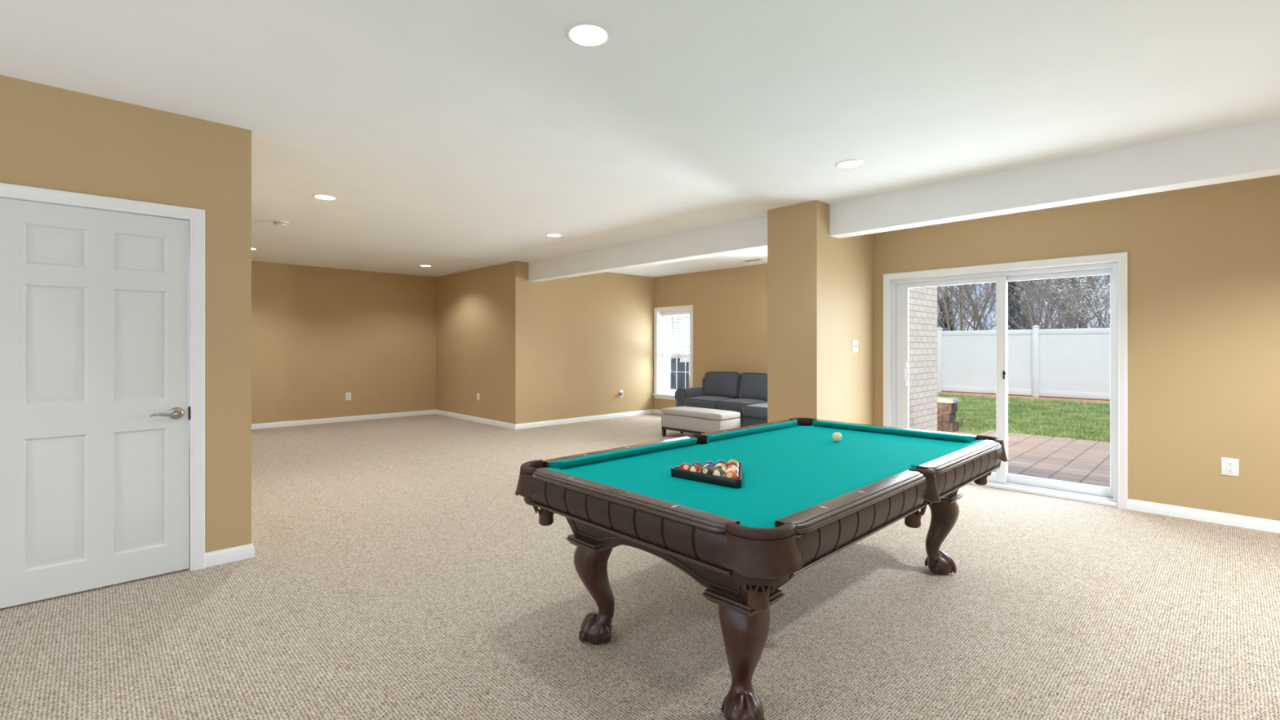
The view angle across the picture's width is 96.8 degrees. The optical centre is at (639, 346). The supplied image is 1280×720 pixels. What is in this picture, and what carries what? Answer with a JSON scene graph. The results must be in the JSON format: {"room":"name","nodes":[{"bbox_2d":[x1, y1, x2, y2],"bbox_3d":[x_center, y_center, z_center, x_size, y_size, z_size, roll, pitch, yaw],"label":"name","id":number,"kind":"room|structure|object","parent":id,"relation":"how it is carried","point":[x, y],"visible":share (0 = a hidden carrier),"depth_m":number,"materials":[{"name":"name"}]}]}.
{"room":"basement game room","nodes":[
{"label":"basement game room","id":0,"kind":"room"},
{"bbox_2d":[0,75,251,552],"bbox_3d":[-5.880,-0.015,4.441,3.692,2.591,6.319,0,0,-44],"label":"wall","id":1,"kind":"structure","parent":0,"point":[55,138],"depth_m":3.27,"materials":[{"name":"beige paint"}]},
{"bbox_2d":[0,182,204,608],"bbox_3d":[-2.877,0.246,2.974,0.948,2.067,0.161,0,0,-44],"label":"door","id":2,"kind":"structure","parent":1,"relation":"in","point":[102,299],"depth_m":2.98,"materials":[{"name":"paint"}]},
{"bbox_2d":[204,542,254,568],"bbox_3d":[-4.623,1.239,5.643,0.242,0.082,6.333,0,0,-44],"label":"baseboard","id":3,"kind":"structure","parent":1,"relation":"attached to","point":[216,557],"depth_m":3.36,"materials":[{"name":"white wood"}]},
{"bbox_2d":[251,261,435,423],"bbox_3d":[-5.348,-0.015,9.425,4.229,2.591,0.120,0,0,-44],"label":"wall","id":4,"kind":"structure","parent":0,"point":[320,335],"depth_m":9.57,"materials":[{"name":"beige paint"}]},
{"bbox_2d":[345,392,351,399],"bbox_3d":[-4.977,0.856,9.694,0.088,0.132,0.011,0,0,-44],"label":"power outlet","id":5,"kind":"object","parent":4,"relation":"attached to","point":[348,395],"visible":1,"depth_m":9.69,"materials":[{"name":"white plastic"}]},
{"bbox_2d":[251,408,653,429],"bbox_3d":[-3.234,1.239,9.411,7.015,0.082,2.834,0,0,-44],"label":"baseboard","id":6,"kind":"structure","parent":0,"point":[540,424],"depth_m":9.58,"materials":[{"name":"white wood"}]},
{"bbox_2d":[435,261,522,424],"bbox_3d":[-2.849,-0.015,9.791,0.120,2.591,2.820,0,0,-44],"label":"wall","id":7,"kind":"structure","parent":0,"point":[479,311],"depth_m":9.47,"materials":[{"name":"beige paint"}]},
{"bbox_2d":[476,393,479,400],"bbox_3d":[-2.729,0.854,9.576,0.009,0.118,0.088,0,0,-44],"label":"wall plate","id":8,"kind":"object","parent":7,"relation":"attached to","point":[477,394],"visible":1,"depth_m":9.56,"materials":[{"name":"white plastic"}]},
{"bbox_2d":[522,262,653,423],"bbox_3d":[-0.695,-0.015,9.991,3.259,2.591,0.120,0,0,-44],"label":"wall","id":9,"kind":"structure","parent":0,"point":[588,339],"depth_m":9.70,"materials":[{"name":"beige paint"}]},
{"bbox_2d":[619,390,622,396],"bbox_3d":[-0.324,0.856,10.229,0.090,0.118,0.057,0,0,-44],"label":"cable plate","id":10,"kind":"object","parent":9,"relation":"attached to","point":[620,391],"visible":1,"depth_m":10.22,"materials":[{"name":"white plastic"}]},
{"bbox_2d":[0,413,1279,719],"bbox_3d":[-0.814,1.320,4.492,11.060,0.080,13.600,0,0,-44],"label":"floor","id":11,"kind":"structure","parent":0,"point":[398,570],"depth_m":2.67,"materials":[{"name":"beige carpet"}]},
{"bbox_2d":[661,406,740,436],"bbox_3d":[0.824,1.074,7.844,0.458,0.412,1.073,0,0,-44],"label":"ottoman","id":12,"kind":"object","parent":11,"relation":"on","point":[698,420],"visible":0.93,"depth_m":7.63,"materials":[{"name":"grey fabric"}]},
{"bbox_2d":[674,371,767,426],"bbox_3d":[1.593,0.845,8.578,1.163,0.869,2.416,0,0,-44],"label":"sofa","id":13,"kind":"object","parent":11,"relation":"on","point":[745,393],"visible":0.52,"depth_m":8.79,"materials":[{"name":"grey fabric"}]},
{"bbox_2d":[684,395,733,408],"bbox_3d":[1.147,0.906,9.047,0.664,0.202,0.659,0,0,-44],"label":"seat cushion","id":14,"kind":"object","parent":13,"relation":"on","point":[702,402],"depth_m":8.86,"materials":[{"name":"grey fabric"}]},
{"bbox_2d":[703,371,741,399],"bbox_3d":[1.349,0.639,9.236,0.285,0.452,0.706,0,0,-44],"label":"cushion","id":15,"kind":"object","parent":13,"relation":"on","point":[726,384],"depth_m":9.11,"materials":[{"name":"grey fabric"}]},
{"bbox_2d":[716,398,767,413],"bbox_3d":[1.599,0.905,8.575,0.665,0.202,0.655,0,0,-44],"label":"seat cushion","id":16,"kind":"object","parent":13,"relation":"on","point":[733,404],"depth_m":8.42,"materials":[{"name":"grey fabric"}]},
{"bbox_2d":[738,373,767,400],"bbox_3d":[1.849,0.640,8.722,0.287,0.453,0.703,0,0,-44],"label":"cushion","id":17,"kind":"object","parent":13,"relation":"on","point":[753,386],"depth_m":8.69,"materials":[{"name":"grey fabric"}]},
{"bbox_2d":[742,402,767,418],"bbox_3d":[1.982,0.905,7.995,0.915,0.203,0.715,0,0,-44],"label":"seat cushion","id":18,"kind":"object","parent":13,"relation":"on","point":[754,411],"depth_m":7.80,"materials":[{"name":"grey fabric"}]},
{"bbox_2d":[515,417,1008,719],"bbox_3d":[0.756,0.896,2.847,2.447,0.764,1.397,0,0,-44],"label":"pool table","id":19,"kind":"object","parent":11,"relation":"on","point":[805,497],"visible":0.98,"depth_m":2.24,"materials":[{"name":"teal fabric"}]},
{"bbox_2d":[537,508,554,525],"bbox_3d":[-0.411,0.748,2.487,0.072,0.064,0.072,0,0,-44],"label":"pocket","id":20,"kind":"object","parent":19,"relation":"on","point":[546,517],"depth_m":2.46,"materials":[{"name":"brown leather"}]},
{"bbox_2d":[547,437,697,469],"bbox_3d":[-0.038,0.538,2.874,1.003,0.038,0.035,0,0,-44],"label":"cushion","id":21,"kind":"object","parent":19,"relation":"on","point":[587,460],"depth_m":2.82,"materials":[{"name":"teal fabric"}]},
{"bbox_2d":[544,467,738,520],"bbox_3d":[-0.046,0.538,2.075,0.041,0.038,1.030,0,0,-44],"label":"cushion","id":22,"kind":"object","parent":19,"relation":"on","point":[693,507],"depth_m":1.97,"materials":[{"name":"teal fabric"}]},
{"bbox_2d":[679,462,691,471],"bbox_3d":[0.194,0.529,2.432,0.057,0.057,0.057,0,0,-34],"label":"ball","id":23,"kind":"object","parent":19,"relation":"on","point":[685,466],"visible":0.59,"depth_m":2.41,"materials":[{"name":"red plastic"}]},
{"bbox_2d":[689,464,702,472],"bbox_3d":[0.238,0.529,2.395,0.057,0.057,0.057,0,0,-29],"label":"ball","id":24,"kind":"object","parent":19,"relation":"on","point":[695,468],"visible":0.61,"depth_m":2.38,"materials":[{"name":"red plastic"}]},
{"bbox_2d":[691,462,703,467],"bbox_3d":[0.248,0.529,2.451,0.057,0.057,0.057,0,0,-15],"label":"ball","id":25,"kind":"object","parent":19,"relation":"on","point":[700,464],"visible":0.2,"depth_m":2.44,"materials":[{"name":"green plastic"}]},
{"bbox_2d":[671,462,742,488],"bbox_3d":[0.354,0.539,2.426,0.315,0.036,0.340,0,0,-44],"label":"ball rack","id":26,"kind":"object","parent":19,"relation":"on","point":[676,472],"visible":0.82,"depth_m":2.31,"materials":[{"name":"black plastic"}]},
{"bbox_2d":[701,466,714,475],"bbox_3d":[0.281,0.529,2.358,0.057,0.057,0.057,0,0,-18],"label":"ball","id":27,"kind":"object","parent":19,"relation":"on","point":[708,470],"visible":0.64,"depth_m":2.34,"materials":[{"name":"black plastic"}]},
{"bbox_2d":[702,463,714,469],"bbox_3d":[0.292,0.529,2.414,0.057,0.057,0.057,0,0,-17],"label":"ball","id":28,"kind":"object","parent":19,"relation":"on","point":[707,464],"visible":0.27,"depth_m":2.40,"materials":[{"name":"purple plastic"}]},
{"bbox_2d":[703,461,715,466],"bbox_3d":[0.302,0.529,2.470,0.057,0.057,0.057,0,0,29],"label":"ball","id":29,"kind":"object","parent":19,"relation":"on","point":[707,462],"visible":0.3,"depth_m":2.46,"materials":[{"name":"blue plastic"}]},
{"bbox_2d":[712,468,725,476],"bbox_3d":[0.325,0.529,2.321,0.057,0.057,0.057,0,0,-21],"label":"ball","id":30,"kind":"object","parent":19,"relation":"on","point":[718,472],"visible":0.55,"depth_m":2.30,"materials":[{"name":"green plastic"}]},
{"bbox_2d":[713,465,726,471],"bbox_3d":[0.335,0.529,2.377,0.057,0.057,0.057,0,0,-20],"label":"ball","id":31,"kind":"object","parent":19,"relation":"on","point":[719,466],"visible":0.26,"depth_m":2.37,"materials":[{"name":"brown plastic"}]},
{"bbox_2d":[714,462,726,468],"bbox_3d":[0.346,0.529,2.433,0.057,0.057,0.058,0,0,-27],"label":"ball","id":32,"kind":"object","parent":19,"relation":"on","point":[718,464],"visible":0.16,"depth_m":2.42,"materials":[{"name":"yellow plastic"}]},
{"bbox_2d":[715,460,727,466],"bbox_3d":[0.356,0.529,2.490,0.057,0.057,0.057,0,0,-21],"label":"ball","id":33,"kind":"object","parent":19,"relation":"on","point":[718,461],"visible":0.22,"depth_m":2.48,"materials":[{"name":"purple plastic"}]},
{"bbox_2d":[724,470,738,479],"bbox_3d":[0.368,0.529,2.284,0.057,0.057,0.057,0,0,-22],"label":"ball","id":34,"kind":"object","parent":19,"relation":"on","point":[732,474],"visible":0.48,"depth_m":2.27,"materials":[{"name":"orange plastic"}]},
{"bbox_2d":[725,467,738,475],"bbox_3d":[0.379,0.529,2.340,0.057,0.057,0.057,0,0,-11],"label":"ball","id":35,"kind":"object","parent":19,"relation":"on","point":[729,468],"visible":0.27,"depth_m":2.33,"materials":[{"name":"white plastic"}]},
{"bbox_2d":[725,464,738,471],"bbox_3d":[0.389,0.529,2.396,0.057,0.057,0.057,0,0,-19],"label":"ball","id":36,"kind":"object","parent":19,"relation":"on","point":[731,465],"visible":0.29,"depth_m":2.38,"materials":[{"name":"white plastic"}]},
{"bbox_2d":[726,462,739,469],"bbox_3d":[0.400,0.529,2.452,0.057,0.057,0.057,0,0,-18],"label":"ball","id":37,"kind":"object","parent":19,"relation":"on","point":[730,463],"visible":0.27,"depth_m":2.44,"materials":[{"name":"plastic"}]},
{"bbox_2d":[726,459,739,467],"bbox_3d":[0.410,0.529,2.509,0.057,0.057,0.057,0,0,-16],"label":"ball","id":38,"kind":"object","parent":19,"relation":"on","point":[730,460],"visible":0.33,"depth_m":2.50,"materials":[{"name":"yellow plastic"}]},
{"bbox_2d":[706,420,797,441],"bbox_3d":[0.759,0.538,3.642,1.003,0.038,0.035,0,0,-44],"label":"cushion","id":39,"kind":"object","parent":19,"relation":"on","point":[775,427],"depth_m":3.58,"materials":[{"name":"teal fabric"}]},
{"bbox_2d":[746,583,770,610],"bbox_3d":[0.353,0.748,1.695,0.072,0.064,0.072,0,0,-44],"label":"pocket","id":40,"kind":"object","parent":19,"relation":"on","point":[757,599],"depth_m":1.67,"materials":[{"name":"brown leather"}]},
{"bbox_2d":[831,431,842,442],"bbox_3d":[1.147,0.529,3.307,0.057,0.057,0.057,0,0,-44],"label":"cue ball","id":41,"kind":"object","parent":19,"relation":"on","point":[837,437],"visible":1,"depth_m":3.29,"materials":[{"name":"white plastic"}]},
{"bbox_2d":[775,469,906,527],"bbox_3d":[0.753,0.538,2.052,1.003,0.038,0.035,0,0,-44],"label":"cushion","id":42,"kind":"object","parent":19,"relation":"on","point":[781,517],"depth_m":1.96,"materials":[{"name":"teal fabric"}]},
{"bbox_2d":[813,420,974,442],"bbox_3d":[1.558,0.538,3.620,0.041,0.038,1.030,0,0,-44],"label":"cushion","id":43,"kind":"object","parent":19,"relation":"on","point":[951,437],"depth_m":3.56,"materials":[{"name":"teal fabric"}]},
{"bbox_2d":[904,511,921,528],"bbox_3d":[1.164,0.738,2.424,0.072,0.064,0.072,0,0,-44],"label":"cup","id":44,"kind":"object","parent":19,"relation":"on","point":[913,520],"depth_m":2.40,"materials":[{"name":"brown leather"}]},
{"bbox_2d":[910,440,984,469],"bbox_3d":[1.551,0.538,2.820,1.003,0.038,0.035,0,0,-44],"label":"cushion","id":45,"kind":"object","parent":19,"relation":"on","point":[917,465],"depth_m":2.71,"materials":[{"name":"teal fabric"}]},
{"bbox_2d":[973,474,986,484],"bbox_3d":[1.923,0.748,3.207,0.072,0.064,0.072,0,0,-44],"label":"cup","id":46,"kind":"object","parent":19,"relation":"on","point":[983,480],"depth_m":3.18,"materials":[{"name":"brown leather"}]},
{"bbox_2d":[0,0,1279,277],"bbox_3d":[-0.814,-1.411,4.492,11.060,0.200,13.600,0,0,-44],"label":"ceiling","id":47,"kind":"structure","parent":0,"point":[451,136],"depth_m":3.00,"materials":[{"name":"paint"}]},
{"bbox_2d":[273,220,288,226],"bbox_3d":[-3.785,-1.291,5.990,0.140,0.040,0.140,0,0,-44],"label":"smoke detector","id":48,"kind":"object","parent":47,"relation":"attached to","point":[279,223],"visible":1,"depth_m":5.95,"materials":[{"name":"white plastic"}]},
{"bbox_2d":[311,193,337,199],"bbox_3d":[-2.765,-1.310,4.984,0.198,0.010,0.198,0,0,-44],"label":"recessed light","id":49,"kind":"object","parent":47,"relation":"in","point":[325,197],"visible":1,"depth_m":4.97,"materials":[{"name":"white plastic"}]},
{"bbox_2d":[315,195,334,199],"bbox_3d":[-2.765,-1.310,4.984,0.154,0.010,0.154,0,0,-44],"label":"diffuser","id":50,"kind":"object","parent":49,"relation":"attached to","point":[320,197],"depth_m":4.97,"materials":[{"name":"white plastic"}]},
{"bbox_2d":[419,264,431,266],"bbox_3d":[-3.486,-1.310,9.235,0.198,0.010,0.198,0,0,-44],"label":"recessed light","id":51,"kind":"object","parent":47,"relation":"in","point":[424,265],"visible":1,"depth_m":9.21,"materials":[{"name":"white"}]},
{"bbox_2d":[545,233,562,236],"bbox_3d":[-1.016,-1.310,6.692,0.198,0.010,0.198,0,0,-44],"label":"recessed light","id":52,"kind":"object","parent":47,"relation":"in","point":[547,234],"visible":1,"depth_m":6.68,"materials":[{"name":"white"}]},
{"bbox_2d":[547,234,559,236],"bbox_3d":[-1.016,-1.310,6.692,0.154,0.010,0.154,0,0,-44],"label":"diffuser","id":53,"kind":"object","parent":52,"relation":"attached to","point":[549,235],"depth_m":6.70,"materials":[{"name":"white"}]},
{"bbox_2d":[564,21,612,47],"bbox_3d":[-0.217,-1.310,2.387,0.198,0.010,0.198,0,0,-44],"label":"recessed light","id":54,"kind":"object","parent":47,"relation":"in","point":[583,33],"visible":1,"depth_m":2.38,"materials":[{"name":"white plastic"}]},
{"bbox_2d":[569,25,606,44],"bbox_3d":[-0.217,-1.310,2.387,0.154,0.010,0.154,0,0,-44],"label":"diffuser","id":55,"kind":"object","parent":54,"relation":"attached to","point":[579,34],"depth_m":2.38,"materials":[{"name":"white plastic"}]},
{"bbox_2d":[741,257,763,262],"bbox_3d":[1.710,-1.305,8.632,0.140,0.012,0.320,0,0,-44],"label":"ceiling vent","id":56,"kind":"object","parent":47,"relation":"in","point":[758,259],"visible":1,"depth_m":8.59,"materials":[{"name":"white plastic"}]},
{"bbox_2d":[835,159,864,168],"bbox_3d":[1.504,-1.310,4.079,0.198,0.010,0.198,0,0,-44],"label":"recessed light","id":57,"kind":"object","parent":47,"relation":"in","point":[850,163],"visible":1,"depth_m":4.06,"materials":[{"name":"white plastic"}]},
{"bbox_2d":[838,160,861,167],"bbox_3d":[1.504,-1.310,4.079,0.154,0.010,0.154,0,0,-44],"label":"diffuser","id":58,"kind":"object","parent":57,"relation":"attached to","point":[842,163],"depth_m":4.06,"materials":[{"name":"white plastic"}]},
{"bbox_2d":[528,118,1279,281],"bbox_3d":[2.003,-1.167,5.135,0.186,0.288,10.618,0,0,-44],"label":"ceiling beam","id":59,"kind":"structure","parent":47,"relation":"attached to","point":[1252,150],"depth_m":4.23,"materials":[{"name":"paint"}]},
{"bbox_2d":[670,353,688,389],"bbox_3d":[0.670,0.750,12.628,0.554,1.220,0.740,0,0,-44],"label":"window","id":60,"kind":"structure","parent":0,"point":[680,366],"depth_m":12.38,"materials":[{"name":"grey glass"}]},
{"bbox_2d":[653,263,767,409],"bbox_3d":[1.965,-0.015,9.324,0.352,2.591,4.533,0,0,-44],"label":"wall","id":61,"kind":"structure","parent":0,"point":[730,305],"depth_m":9.65,"materials":[{"name":"beige paint"}]},
{"bbox_2d":[653,408,662,413],"bbox_3d":[1.833,1.239,9.197,0.014,0.082,4.533,0,0,-44],"label":"baseboard","id":62,"kind":"structure","parent":61,"relation":"attached to","point":[655,411],"depth_m":10.74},
{"bbox_2d":[652,305,693,399],"bbox_3d":[0.722,0.128,10.574,0.388,1.724,0.999,0,0,-44],"label":"window","id":63,"kind":"structure","parent":61,"relation":"attached to","point":[662,390],"depth_m":10.79,"materials":[{"name":"white plastic"}]},
{"bbox_2d":[661,309,689,358],"bbox_3d":[0.718,-0.220,10.573,0.105,0.886,0.805,0,0,-44],"label":"window blind","id":64,"kind":"object","parent":61,"relation":"attached to","point":[682,313],"visible":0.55,"depth_m":10.59,"materials":[{"name":"white plastic"}]},
{"bbox_2d":[767,200,874,425],"bbox_3d":[1.884,-0.015,5.739,1.324,2.591,0.517,0,0,-44],"label":"wall pillar","id":65,"kind":"structure","parent":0,"point":[820,286],"depth_m":5.35,"materials":[{"name":"beige paint"}]},
{"bbox_2d":[852,339,857,351],"bbox_3d":[2.126,-0.002,5.603,0.118,0.120,0.019,0,0,-44],"label":"light switch","id":66,"kind":"object","parent":65,"relation":"attached to","point":[855,342],"visible":1,"depth_m":5.60,"materials":[{"name":"white plastic"}]},
{"bbox_2d":[909,286,937,431],"bbox_3d":[3.071,-0.116,6.974,2.100,2.991,0.385,0,0,-44],"label":"brick wall","id":67,"kind":"structure","parent":0,"point":[922,300],"depth_m":7.21,"materials":[{"name":"white brick"}]},
{"bbox_2d":[874,174,1279,520],"bbox_3d":[4.420,-0.015,3.958,0.141,2.591,5.568,0,0,-44],"label":"wall","id":68,"kind":"structure","parent":0,"point":[1204,261],"depth_m":4.23,"materials":[{"name":"beige paint"}]},
{"bbox_2d":[883,252,1128,509],"bbox_3d":[3.226,0.271,5.204,0.193,2.019,1.914,0,0,-44],"label":"door","id":69,"kind":"structure","parent":68,"relation":"in","point":[896,286],"depth_m":5.10,"materials":[{"name":"white plastic"}]},
{"bbox_2d":[1128,498,1279,533],"bbox_3d":[5.061,1.239,3.181,0.014,0.082,3.560,0,0,-44],"label":"baseboard","id":70,"kind":"structure","parent":68,"relation":"attached to","point":[1246,522],"depth_m":4.14,"materials":[{"name":"white wood"}]},
{"bbox_2d":[1221,457,1239,476],"bbox_3d":[4.219,0.863,4.060,0.011,0.126,0.088,0,0,-44],"label":"power outlet","id":71,"kind":"object","parent":68,"relation":"attached to","point":[1229,466],"visible":1,"depth_m":4.06,"materials":[{"name":"white plastic"}]},
{"bbox_2d":[1226,462,1233,466],"bbox_3d":[4.217,0.842,4.058,0.004,0.028,0.033,0,0,-44],"label":"socket","id":72,"kind":"object","parent":71,"relation":"attached to","point":[1228,464],"depth_m":4.06,"materials":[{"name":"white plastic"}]},
{"bbox_2d":[1226,467,1233,471],"bbox_3d":[4.217,0.884,4.058,0.004,0.028,0.033,0,0,-44],"label":"socket","id":73,"kind":"object","parent":71,"relation":"attached to","point":[1228,469],"depth_m":4.06,"materials":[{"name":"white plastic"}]},
{"label":"outside","id":74,"kind":"structure","parent":0,"visible":0},
{"bbox_2d":[688,380,1110,442],"bbox_3d":[16.829,1.405,30.096,54.000,0.050,80.000,0,0,-44],"label":"lawn","id":75,"kind":"structure","parent":74,"point":[964,431],"depth_m":11.11,"materials":[{"name":"plant"}]},
{"bbox_2d":[688,377,1110,404],"bbox_3d":[6.657,1.377,19.256,2.094,0.006,34.500,0,0,-44],"label":"dirt strip","id":76,"kind":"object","parent":75,"relation":"on","point":[1084,400],"visible":0.06,"depth_m":15.32,"materials":[{"name":"brown soil"}]},
{"bbox_2d":[671,324,1110,399],"bbox_3d":[7.369,0.403,18.901,0.156,1.955,29.316,0,0,-44],"label":"privacy fence","id":77,"kind":"object","parent":76,"relation":"on","point":[1075,362],"visible":0.16,"depth_m":15.45,"materials":[{"name":"white plastic"}]},
{"bbox_2d":[937,295,959,330],"bbox_3d":[10.568,-0.211,19.601,1.616,3.183,1.557,0,0,-44],"label":"evergreen tree","id":78,"kind":"object","parent":75,"relation":"on","point":[947,301],"visible":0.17,"depth_m":19.47,"materials":[{"name":"green plant"}]},
{"bbox_2d":[937,396,959,431],"bbox_3d":[4.258,1.115,10.063,0.359,0.530,2.487,0,0,-44],"label":"stone wall","id":79,"kind":"structure","parent":75,"relation":"on","point":[947,407],"depth_m":9.18,"materials":[{"name":"brown stone"}]},
{"bbox_2d":[937,282,995,330],"bbox_3d":[11.531,-3.175,21.226,4.221,9.191,7.552,0,0,-38],"label":"bare tree","id":80,"kind":"object","parent":75,"relation":"on","point":[978,322],"visible":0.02,"depth_m":20.18,"materials":[{"name":"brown plant"}]},
{"bbox_2d":[937,280,1035,330],"bbox_3d":[12.442,-3.946,19.846,5.224,10.745,10.127,0,0,-28],"label":"bare tree","id":81,"kind":"object","parent":75,"relation":"on","point":[1031,280],"visible":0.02,"depth_m":19.75,"materials":[{"name":"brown plant"}]},
{"bbox_2d":[1008,280,1024,329],"bbox_3d":[11.540,-0.453,17.683,1.184,3.665,1.159,0,0,-44],"label":"evergreen tree","id":82,"kind":"object","parent":75,"relation":"on","point":[1013,314],"visible":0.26,"depth_m":17.55,"materials":[{"name":"green plant"}]},
{"bbox_2d":[1012,314,1033,329],"bbox_3d":[12.334,0.154,18.209,1.864,2.452,1.799,0,0,-44],"label":"evergreen tree","id":83,"kind":"object","parent":75,"relation":"on","point":[1024,321],"visible":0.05,"depth_m":18.06,"materials":[{"name":"green plant"}]},
{"bbox_2d":[937,430,1110,487],"bbox_3d":[4.720,1.373,6.977,4.420,0.015,15.500,0,0,-44],"label":"patio","id":84,"kind":"structure","parent":75,"relation":"on","point":[1083,461],"depth_m":6.91,"materials":[{"name":"wood"}]},
{"bbox_2d":[937,274,1110,330],"bbox_3d":[12.786,-3.946,20.438,8.375,10.745,10.918,0,0,36],"label":"thicket","id":85,"kind":"object","parent":75,"relation":"on","point":[1027,299],"visible":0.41,"depth_m":17.28,"materials":[{"name":"plant"}]},
{"bbox_2d":[1008,276,1084,328],"bbox_3d":[13.744,-3.681,19.961,4.690,10.212,8.392,0,0,-9],"label":"bare tree","id":86,"kind":"object","parent":75,"relation":"on","point":[1081,277],"visible":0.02,"depth_m":18.71,"materials":[{"name":"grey plant"}]},
{"bbox_2d":[1015,276,1089,328],"bbox_3d":[12.868,-3.680,19.906,4.963,10.208,9.620,0,0,27],"label":"bare tree","id":87,"kind":"object","parent":75,"relation":"on","point":[1077,277],"visible":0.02,"depth_m":18.54,"materials":[{"name":"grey plant"}]},
{"bbox_2d":[1013,274,1110,328],"bbox_3d":[13.416,-2.521,16.321,4.780,7.890,6.970,0,0,7],"label":"blossom tree","id":88,"kind":"object","parent":75,"relation":"on","point":[1094,287],"visible":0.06,"depth_m":16.46,"materials":[{"name":"bark"},{"name":"white blossom"}]},
{"bbox_2d":[1035,275,1110,328],"bbox_3d":[12.441,-1.039,16.201,2.964,4.892,4.322,0,0,-33],"label":"bare tree","id":89,"kind":"object","parent":75,"relation":"on","point":[1054,280],"visible":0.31,"depth_m":15.99,"materials":[{"name":"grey plant"}]},
{"bbox_2d":[1078,275,1091,328],"bbox_3d":[13.531,-5.191,17.736,4.038,13.245,5.540,0,0,33],"label":"bare tree","id":90,"kind":"object","parent":75,"relation":"on","point":[1086,276],"visible":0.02,"depth_m":17.23,"materials":[{"name":"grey plant"}]},
{"bbox_2d":[1062,276,1110,328],"bbox_3d":[15.067,-3.681,19.663,8.392,10.212,4.690,0,0,0],"label":"bare tree","id":91,"kind":"object","parent":75,"relation":"on","point":[1097,326],"visible":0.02,"depth_m":19.28,"materials":[{"name":"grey plant"}]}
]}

